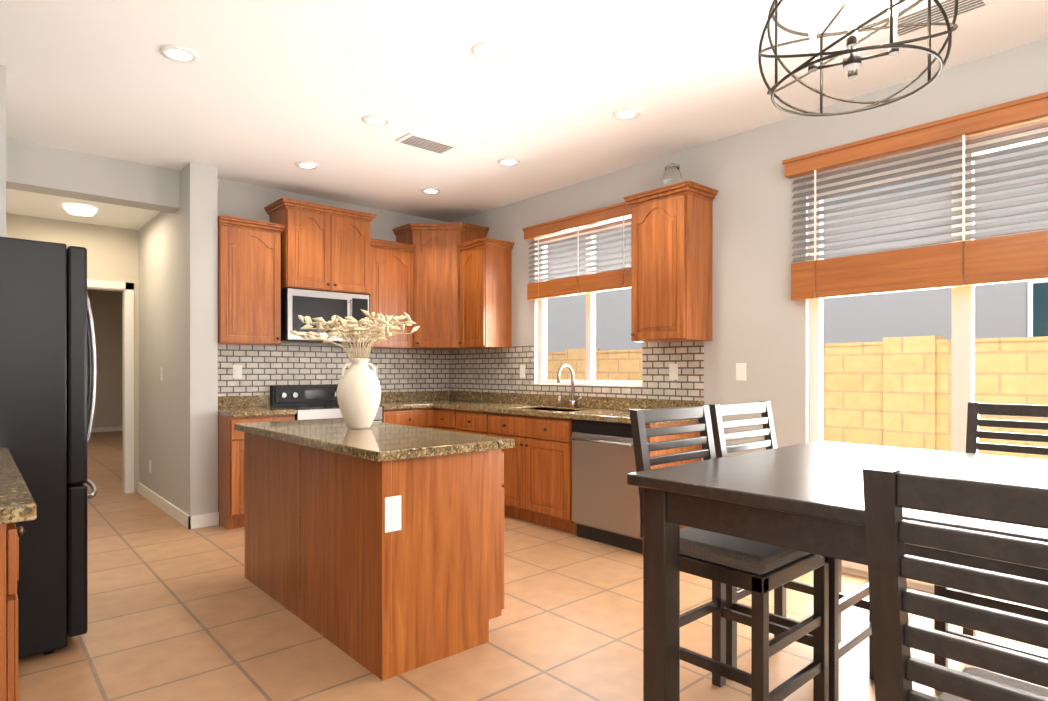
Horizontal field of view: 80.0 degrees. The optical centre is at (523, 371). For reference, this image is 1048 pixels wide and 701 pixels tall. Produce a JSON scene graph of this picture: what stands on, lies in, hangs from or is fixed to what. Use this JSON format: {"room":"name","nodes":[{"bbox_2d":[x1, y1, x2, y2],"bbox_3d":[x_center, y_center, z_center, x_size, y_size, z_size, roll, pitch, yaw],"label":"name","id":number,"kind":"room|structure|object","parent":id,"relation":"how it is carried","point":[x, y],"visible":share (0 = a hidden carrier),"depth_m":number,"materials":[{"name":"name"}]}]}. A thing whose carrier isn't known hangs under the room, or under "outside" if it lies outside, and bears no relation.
{"room":"kitchen","nodes":[
{"label":"kitchen","id":0,"kind":"room"},
{"bbox_2d":[0,65,5,236],"bbox_3d":[-4.586,-0.204,3.712,2.225,2.850,3.000,0,0,-42],"label":"wall block","id":1,"kind":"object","parent":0,"point":[2,150],"visible":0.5,"depth_m":3.32,"materials":[{"name":"grey paint"}]},
{"bbox_2d":[6,213,138,491],"bbox_3d":[-4.365,-0.208,5.994,1.135,2.850,0.120,0,0,-42],"label":"wall","id":2,"kind":"structure","parent":0,"point":[112,253],"depth_m":6.13,"materials":[{"name":"beige paint"}]},
{"bbox_2d":[87,279,133,493],"bbox_3d":[-4.309,0.162,6.034,0.910,2.110,0.135,0,0,-42],"label":"door frame","id":3,"kind":"structure","parent":2,"relation":"attached to","point":[126,289],"depth_m":6.26,"materials":[{"name":"white wood"}]},
{"bbox_2d":[6,188,160,229],"bbox_3d":[-3.847,-1.532,5.408,1.135,0.200,1.440,0,0,-42],"label":"ceiling","id":4,"kind":"structure","parent":0,"point":[26,203],"depth_m":5.55,"materials":[{"name":"white paint"}]},
{"bbox_2d":[63,203,96,215],"bbox_3d":[-3.855,-1.394,5.429,0.240,0.075,0.240,0,0,-42],"label":"light","id":5,"kind":"object","parent":4,"relation":"attached to","point":[78,209],"visible":1,"depth_m":5.36,"materials":[{"name":"white"}]},
{"bbox_2d":[87,289,121,431],"bbox_3d":[-9.641,-0.217,11.620,4.800,2.850,0.180,0,0,-42],"label":"wall","id":6,"kind":"structure","parent":0,"point":[106,307],"depth_m":12.59,"materials":[{"name":"beige paint"}]},
{"bbox_2d":[139,162,217,515],"bbox_3d":[-3.172,-0.207,5.655,0.200,2.850,1.970,0,0,-42],"label":"wall","id":7,"kind":"structure","parent":0,"point":[178,337],"depth_m":5.02,"materials":[{"name":"grey paint"}]},
{"bbox_2d":[138,482,191,528],"bbox_3d":[-3.242,1.168,5.575,0.014,0.100,1.968,0,0,-42],"label":"baseboard","id":8,"kind":"structure","parent":7,"relation":"attached to","point":[183,518],"depth_m":5.38,"materials":[{"name":"white wood"}]},
{"bbox_2d":[6,138,448,398],"bbox_3d":[-2.245,-0.207,5.723,3.945,2.850,0.220,0,0,-42],"label":"wall","id":9,"kind":"structure","parent":0,"point":[38,168],"depth_m":4.86,"materials":[{"name":"grey paint"}]},
{"bbox_2d":[218,217,281,345],"bbox_3d":[-2.347,-0.722,5.253,0.490,0.982,0.341,0,0,-42],"label":"upper cabinet","id":10,"kind":"object","parent":9,"relation":"attached to","point":[249,252],"depth_m":5.11,"materials":[{"name":"brown wood"}]},
{"bbox_2d":[266,201,373,296],"bbox_3d":[-1.836,-1.071,5.660,0.775,0.707,0.411,0,0,-42],"label":"upper cabinet","id":11,"kind":"object","parent":9,"relation":"attached to","point":[297,244],"depth_m":5.47,"materials":[{"name":"brown wood"}]},
{"bbox_2d":[281,288,368,343],"bbox_3d":[-1.823,-0.487,5.646,0.755,0.439,0.446,0,0,-42],"label":"microwave","id":12,"kind":"object","parent":11,"relation":"attached to","point":[326,306],"visible":0.6,"depth_m":5.43,"materials":[{"name":"silver metal"}]},
{"bbox_2d":[218,344,449,395],"bbox_3d":[-1.737,-0.019,6.021,2.430,0.448,0.008,0,0,-42],"label":"tile backsplash","id":13,"kind":"structure","parent":9,"relation":"attached to","point":[264,368],"depth_m":5.83,"materials":[{"name":"white tile"}]},
{"bbox_2d":[233,365,241,378],"bbox_3d":[-2.461,-0.002,5.367,0.075,0.120,0.008,0,0,-42],"label":"electrical outlet plate","id":14,"kind":"object","parent":13,"relation":"attached to","point":[237,371],"visible":1,"depth_m":5.37,"materials":[{"name":"white plastic"}]},
{"bbox_2d":[371,365,377,376],"bbox_3d":[-1.488,-0.003,6.230,0.075,0.120,0.008,0,0,-42],"label":"electrical outlet plate","id":15,"kind":"object","parent":13,"relation":"attached to","point":[376,367],"visible":0.33,"depth_m":6.24,"materials":[{"name":"white plastic"}]},
{"bbox_2d":[218,392,449,407],"bbox_3d":[-1.732,0.254,6.009,2.418,0.098,0.015,0,0,-42],"label":"backsplash","id":16,"kind":"structure","parent":9,"relation":"attached to","point":[223,401],"depth_m":5.52,"materials":[{"name":"brown stone"}]},
{"bbox_2d":[353,241,413,348],"bbox_3d":[-1.377,-0.724,6.114,0.475,0.982,0.341,0,0,-42],"label":"upper cabinet","id":17,"kind":"object","parent":9,"relation":"attached to","point":[393,264],"depth_m":6.00,"materials":[{"name":"brown wood"}]},
{"bbox_2d":[392,222,489,349],"bbox_3d":[-0.846,-0.844,6.341,0.706,1.222,0.706,0,0,-42],"label":"upper cabinet","id":18,"kind":"object","parent":9,"relation":"attached to","point":[436,251],"visible":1,"depth_m":6.13,"materials":[{"name":"brown wood"}]},
{"bbox_2d":[0,0,1047,222],"bbox_3d":[-3.309,-1.681,5.243,6.170,0.100,18.600,0,0,-42],"label":"ceiling","id":19,"kind":"structure","parent":0,"point":[266,93],"depth_m":3.50,"materials":[{"name":"white paint"}]},
{"bbox_2d":[160,45,198,63],"bbox_3d":[-1.760,-1.623,3.196,0.176,0.010,0.176,0,0,-42],"label":"recessed light","id":20,"kind":"object","parent":19,"relation":"in","point":[178,53],"visible":1,"depth_m":3.19,"materials":[{"name":"white"}]},
{"bbox_2d":[295,161,318,169],"bbox_3d":[-1.710,-1.626,4.925,0.176,0.010,0.176,0,0,-42],"label":"recessed light","id":21,"kind":"object","parent":19,"relation":"in","point":[306,165],"visible":1,"depth_m":4.91,"materials":[{"name":"white"}]},
{"bbox_2d":[362,114,389,126],"bbox_3d":[-0.955,-1.624,4.044,0.176,0.010,0.176,0,0,-42],"label":"recessed light","id":22,"kind":"object","parent":19,"relation":"in","point":[377,120],"visible":1,"depth_m":4.04,"materials":[{"name":"white"}]},
{"bbox_2d":[395,132,457,154],"bbox_3d":[-0.690,-1.621,4.453,0.400,0.015,0.200,0,0,-42],"label":"ceiling vent","id":23,"kind":"object","parent":19,"relation":"in","point":[425,143],"visible":0.98,"depth_m":4.43,"materials":[{"name":"white metal"}]},
{"bbox_2d":[421,188,440,193],"bbox_3d":[-0.839,-1.627,5.631,0.176,0.010,0.176,0,0,-42],"label":"recessed light","id":24,"kind":"object","parent":19,"relation":"in","point":[431,191],"visible":1,"depth_m":5.62,"materials":[{"name":"white"}]},
{"bbox_2d":[472,42,505,60],"bbox_3d":[-0.178,-1.623,3.169,0.176,0.010,0.176,0,0,-42],"label":"recessed light","id":25,"kind":"object","parent":19,"relation":"in","point":[489,51],"visible":1,"depth_m":3.16,"materials":[{"name":"white"}]},
{"bbox_2d":[497,158,519,166],"bbox_3d":[-0.120,-1.626,4.851,0.176,0.010,0.176,0,0,-42],"label":"recessed light","id":26,"kind":"object","parent":19,"relation":"in","point":[508,162],"visible":0.98,"depth_m":4.84,"materials":[{"name":"white"}]},
{"bbox_2d":[613,108,640,119],"bbox_3d":[0.647,-1.624,3.941,0.176,0.010,0.176,0,0,-42],"label":"recessed light","id":27,"kind":"object","parent":19,"relation":"in","point":[626,113],"visible":1,"depth_m":3.93,"materials":[{"name":"white"}]},
{"bbox_2d":[758,0,957,116],"bbox_3d":[1.104,-1.293,2.101,0.530,0.664,0.572,0,0,-42],"label":"chandelier","id":28,"kind":"object","parent":19,"relation":"hanging from","point":[851,62],"visible":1,"depth_m":2.11,"materials":[{"name":"brown metal"}]},
{"bbox_2d":[880,0,994,37],"bbox_3d":[1.855,-1.619,2.821,0.200,0.015,0.400,0,0,-42],"label":"ceiling vent","id":29,"kind":"object","parent":19,"relation":"in","point":[919,14],"visible":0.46,"depth_m":2.81,"materials":[{"name":"white metal"}]},
{"bbox_2d":[18,431,1047,700],"bbox_3d":[-3.309,1.269,5.248,6.170,0.100,18.600,0,0,-42],"label":"floor","id":30,"kind":"structure","parent":0,"point":[178,611],"depth_m":2.89,"materials":[{"name":"tile"}]},
{"bbox_2d":[0,447,36,700],"bbox_3d":[-1.880,0.719,1.807,0.653,1.012,1.463,0,0,-42],"label":"base cabinet","id":31,"kind":"object","parent":30,"relation":"on","point":[17,503],"depth_m":1.47,"materials":[{"name":"brown wood"}]},
{"bbox_2d":[0,237,97,657],"bbox_3d":[-2.542,0.333,2.833,0.994,1.780,0.910,0,0,-42],"label":"fridge","id":32,"kind":"object","parent":30,"relation":"on","point":[47,337],"visible":1,"depth_m":2.68,"materials":[{"name":"black metal"}]},
{"bbox_2d":[218,412,294,529],"bbox_3d":[-2.250,0.781,5.154,0.500,0.874,0.622,0,0,-42],"label":"base cabinet","id":33,"kind":"object","parent":30,"relation":"on","point":[230,441],"depth_m":4.82,"materials":[{"name":"brown wood"}]},
{"bbox_2d":[218,404,296,415],"bbox_3d":[-2.245,0.324,5.147,0.506,0.040,0.638,0,0,-42],"label":"countertop","id":34,"kind":"structure","parent":33,"relation":"on","point":[266,410],"depth_m":4.96,"materials":[{"name":"brown stone"}]},
{"bbox_2d":[270,384,381,421],"bbox_3d":[-1.736,0.668,5.546,0.770,1.100,0.701,0,0,-42],"label":"range","id":35,"kind":"object","parent":30,"relation":"on","point":[313,401],"visible":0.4,"depth_m":5.59,"materials":[{"name":"black metal"}]},
{"bbox_2d":[244,434,503,680],"bbox_3d":[-0.862,0.785,3.309,0.665,0.874,1.668,0,0,-42],"label":"kitchen island","id":36,"kind":"object","parent":30,"relation":"on","point":[376,549],"depth_m":2.73,"materials":[{"name":"brown wood"}]},
{"bbox_2d":[234,418,514,461],"bbox_3d":[-0.883,0.328,3.296,0.700,0.040,1.750,0,0,-42],"label":"island countertop","id":37,"kind":"structure","parent":36,"relation":"on","point":[381,442],"depth_m":2.89,"materials":[{"name":"brown stone"}]},
{"bbox_2d":[290,309,419,428],"bbox_3d":[-0.930,-0.011,3.412,0.743,0.635,0.692,0,0,-42],"label":"vase","id":38,"kind":"object","parent":37,"relation":"on","point":[358,393],"visible":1,"depth_m":3.33,"materials":[{"name":"beige ceramic"}]},
{"bbox_2d":[382,408,429,427],"bbox_3d":[-1.254,0.780,6.009,0.545,0.874,0.665,0,0,-42],"label":"base cabinet","id":39,"kind":"object","parent":30,"relation":"on","point":[416,417],"depth_m":5.78,"materials":[{"name":"brown wood"}]},
{"bbox_2d":[379,400,465,407],"bbox_3d":[-1.037,0.323,6.219,1.156,0.040,0.638,0,0,-42],"label":"countertop","id":40,"kind":"structure","parent":39,"relation":"on","point":[383,403],"depth_m":5.98,"materials":[{"name":"brown stone"}]},
{"bbox_2d":[430,408,457,431],"bbox_3d":[-0.520,0.780,6.003,0.670,0.874,0.442,0,0,-42],"label":"base cabinet","id":41,"kind":"object","parent":30,"relation":"on","point":[446,419],"depth_m":5.82,"materials":[{"name":"brown wood"}]},
{"bbox_2d":[458,412,477,433],"bbox_3d":[-0.242,0.780,5.727,0.622,0.874,0.599,0,0,-42],"label":"base cabinet","id":42,"kind":"object","parent":30,"relation":"on","point":[467,421],"depth_m":5.55,"materials":[{"name":"brown wood"}]},
{"bbox_2d":[478,408,601,534],"bbox_3d":[0.220,0.781,5.206,0.622,0.874,1.052,0,0,-42],"label":"base cabinet","id":43,"kind":"object","parent":30,"relation":"on","point":[537,484],"depth_m":4.89,"materials":[{"name":"brown wood"}]},
{"bbox_2d":[434,400,697,423],"bbox_3d":[0.212,0.324,5.202,0.638,0.040,2.538,0,0,-42],"label":"countertop","id":44,"kind":"structure","parent":43,"relation":"on","point":[617,415],"depth_m":5.02,"materials":[{"name":"brown stone"}]},
{"bbox_2d":[570,419,642,553],"bbox_3d":[0.727,0.786,4.518,0.560,0.868,0.630,0,0,-42],"label":"dishwasher","id":45,"kind":"object","parent":30,"relation":"on","point":[606,507],"visible":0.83,"depth_m":4.37,"materials":[{"name":"silver metal"}]},
{"bbox_2d":[629,405,828,700],"bbox_3d":[0.712,0.679,2.185,0.460,1.090,0.500,0,0,-42],"label":"chair","id":46,"kind":"object","parent":30,"relation":"on","point":[759,570],"visible":0.56,"depth_m":2.06,"materials":[{"name":"brown wood"}]},
{"bbox_2d":[708,401,873,700],"bbox_3d":[1.090,0.678,2.520,0.460,1.090,0.500,0,0,-42],"label":"chair","id":47,"kind":"object","parent":30,"relation":"on","point":[839,603],"visible":0.23,"depth_m":2.49,"materials":[{"name":"brown wood"}]},
{"bbox_2d":[627,441,1047,700],"bbox_3d":[1.283,0.768,1.836,1.350,0.914,1.400,0,0,-42],"label":"dining table","id":48,"kind":"object","parent":30,"relation":"on","point":[807,497],"visible":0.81,"depth_m":1.85,"materials":[{"name":"brown wood"}]},
{"bbox_2d":[862,467,1047,700],"bbox_3d":[0.814,0.681,0.872,0.500,1.090,0.460,0,0,-42],"label":"chair","id":49,"kind":"object","parent":30,"relation":"on","point":[889,496],"visible":1,"depth_m":0.83,"materials":[{"name":"brown wood"}]},
{"bbox_2d":[934,402,1047,691],"bbox_3d":[1.918,0.679,2.400,0.500,1.090,0.460,0,0,-42],"label":"chair","id":50,"kind":"object","parent":30,"relation":"on","point":[975,410],"visible":0.4,"depth_m":2.55,"materials":[{"name":"brown wood"}]},
{"bbox_2d":[449,38,1047,460],"bbox_3d":[2.177,-0.203,3.591,0.160,2.850,8.840,0,0,-42],"label":"wall","id":51,"kind":"structure","parent":0,"point":[761,324],"depth_m":4.14,"materials":[{"name":"grey paint"}]},
{"bbox_2d":[458,237,514,348],"bbox_3d":[-0.371,-0.739,6.059,0.370,1.012,0.433,0,0,-42],"label":"upper cabinet","id":52,"kind":"object","parent":51,"relation":"attached to","point":[485,293],"visible":0.98,"depth_m":5.95,"materials":[{"name":"brown wood"}]},
{"bbox_2d":[450,392,703,409],"bbox_3d":[0.237,0.255,5.633,0.015,0.098,3.150,0,0,-42],"label":"backsplash","id":53,"kind":"structure","parent":51,"relation":"attached to","point":[503,398],"depth_m":5.33,"materials":[{"name":"brown stone"}]},
{"bbox_2d":[450,341,703,400],"bbox_3d":[0.233,-0.018,5.655,0.008,0.448,3.170,0,0,-42],"label":"tile backsplash","id":54,"kind":"structure","parent":51,"relation":"attached to","point":[496,369],"depth_m":5.37,"materials":[{"name":"white tile"}]},
{"bbox_2d":[520,365,524,377],"bbox_3d":[-0.016,-0.003,5.923,0.008,0.120,0.075,0,0,-42],"label":"electrical outlet plate","id":55,"kind":"object","parent":54,"relation":"attached to","point":[522,371],"visible":1,"depth_m":5.91,"materials":[{"name":"white plastic"}]},
{"bbox_2d":[669,364,677,379],"bbox_3d":[1.112,0.000,4.651,0.008,0.120,0.075,0,0,-42],"label":"electrical outlet plate","id":56,"kind":"object","parent":54,"relation":"attached to","point":[673,371],"visible":1,"depth_m":4.65,"materials":[{"name":"white plastic"}]},
{"bbox_2d":[535,222,641,386],"bbox_3d":[0.558,-0.556,5.379,0.108,1.350,1.246,0,0,-42],"label":"window","id":57,"kind":"structure","parent":51,"relation":"in","point":[590,380],"depth_m":5.39,"materials":[{"name":"white plastic"}]},
{"bbox_2d":[522,202,630,299],"bbox_3d":[0.475,-0.996,5.305,0.085,0.670,1.386,0,0,-42],"label":"window blind","id":58,"kind":"object","parent":57,"relation":"attached to","point":[601,281],"visible":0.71,"depth_m":5.28,"materials":[{"name":"brown wood"}]},
{"bbox_2d":[623,180,717,342],"bbox_3d":[1.042,-0.746,4.467,0.370,1.052,0.556,0,0,-42],"label":"upper cabinet","id":59,"kind":"object","parent":51,"relation":"attached to","point":[671,256],"visible":1,"depth_m":4.33,"materials":[{"name":"brown wood"}]},
{"bbox_2d":[663,163,681,186],"bbox_3d":[1.061,-1.381,4.470,0.130,0.217,0.130,0,0,-42],"label":"jar","id":60,"kind":"object","parent":59,"relation":"on","point":[672,175],"visible":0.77,"depth_m":4.42,"materials":[{"name":"clear glass"}]},
{"bbox_2d":[736,363,745,380],"bbox_3d":[1.476,0.000,4.252,0.008,0.120,0.075,0,0,-42],"label":"switch plate","id":61,"kind":"object","parent":51,"relation":"attached to","point":[740,371],"visible":1,"depth_m":4.25,"materials":[{"name":"white plastic"}]},
{"bbox_2d":[782,92,1047,300],"bbox_3d":[2.296,-0.890,3.253,0.085,0.885,1.920,0,0,-42],"label":"door blind","id":62,"kind":"object","parent":51,"relation":"attached to","point":[1014,257],"visible":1,"depth_m":3.37,"materials":[{"name":"brown wood"}]},
{"bbox_2d":[810,127,1047,609],"bbox_3d":[2.379,0.002,3.349,0.080,2.440,1.670,0,0,-42],"label":"door frame","id":63,"kind":"structure","parent":51,"relation":"attached to","point":[963,352],"depth_m":3.36,"materials":[{"name":"white plastic"}]},
{"label":"outside","id":64,"kind":"structure","parent":0,"visible":0},
{"bbox_3d":[9.388,1.312,15.046,25.830,0.100,50.000,0,0,-42],"label":"ground","id":65,"kind":"structure","parent":64,"visible":0},
{"bbox_2d":[547,336,1047,459],"bbox_3d":[2.144,0.455,8.616,0.320,1.635,50.000,0,0,-42],"label":"wall","id":66,"kind":"structure","parent":65,"relation":"on","point":[892,391],"depth_m":6.38,"materials":[{"name":"beige brick"}]},
{"bbox_2d":[547,146,1047,351],"bbox_3d":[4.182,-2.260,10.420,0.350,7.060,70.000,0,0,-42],"label":"neighbor house","id":67,"kind":"structure","parent":65,"relation":"on","point":[1011,309],"depth_m":8.95,"materials":[{"name":"grey paint"}]}
]}

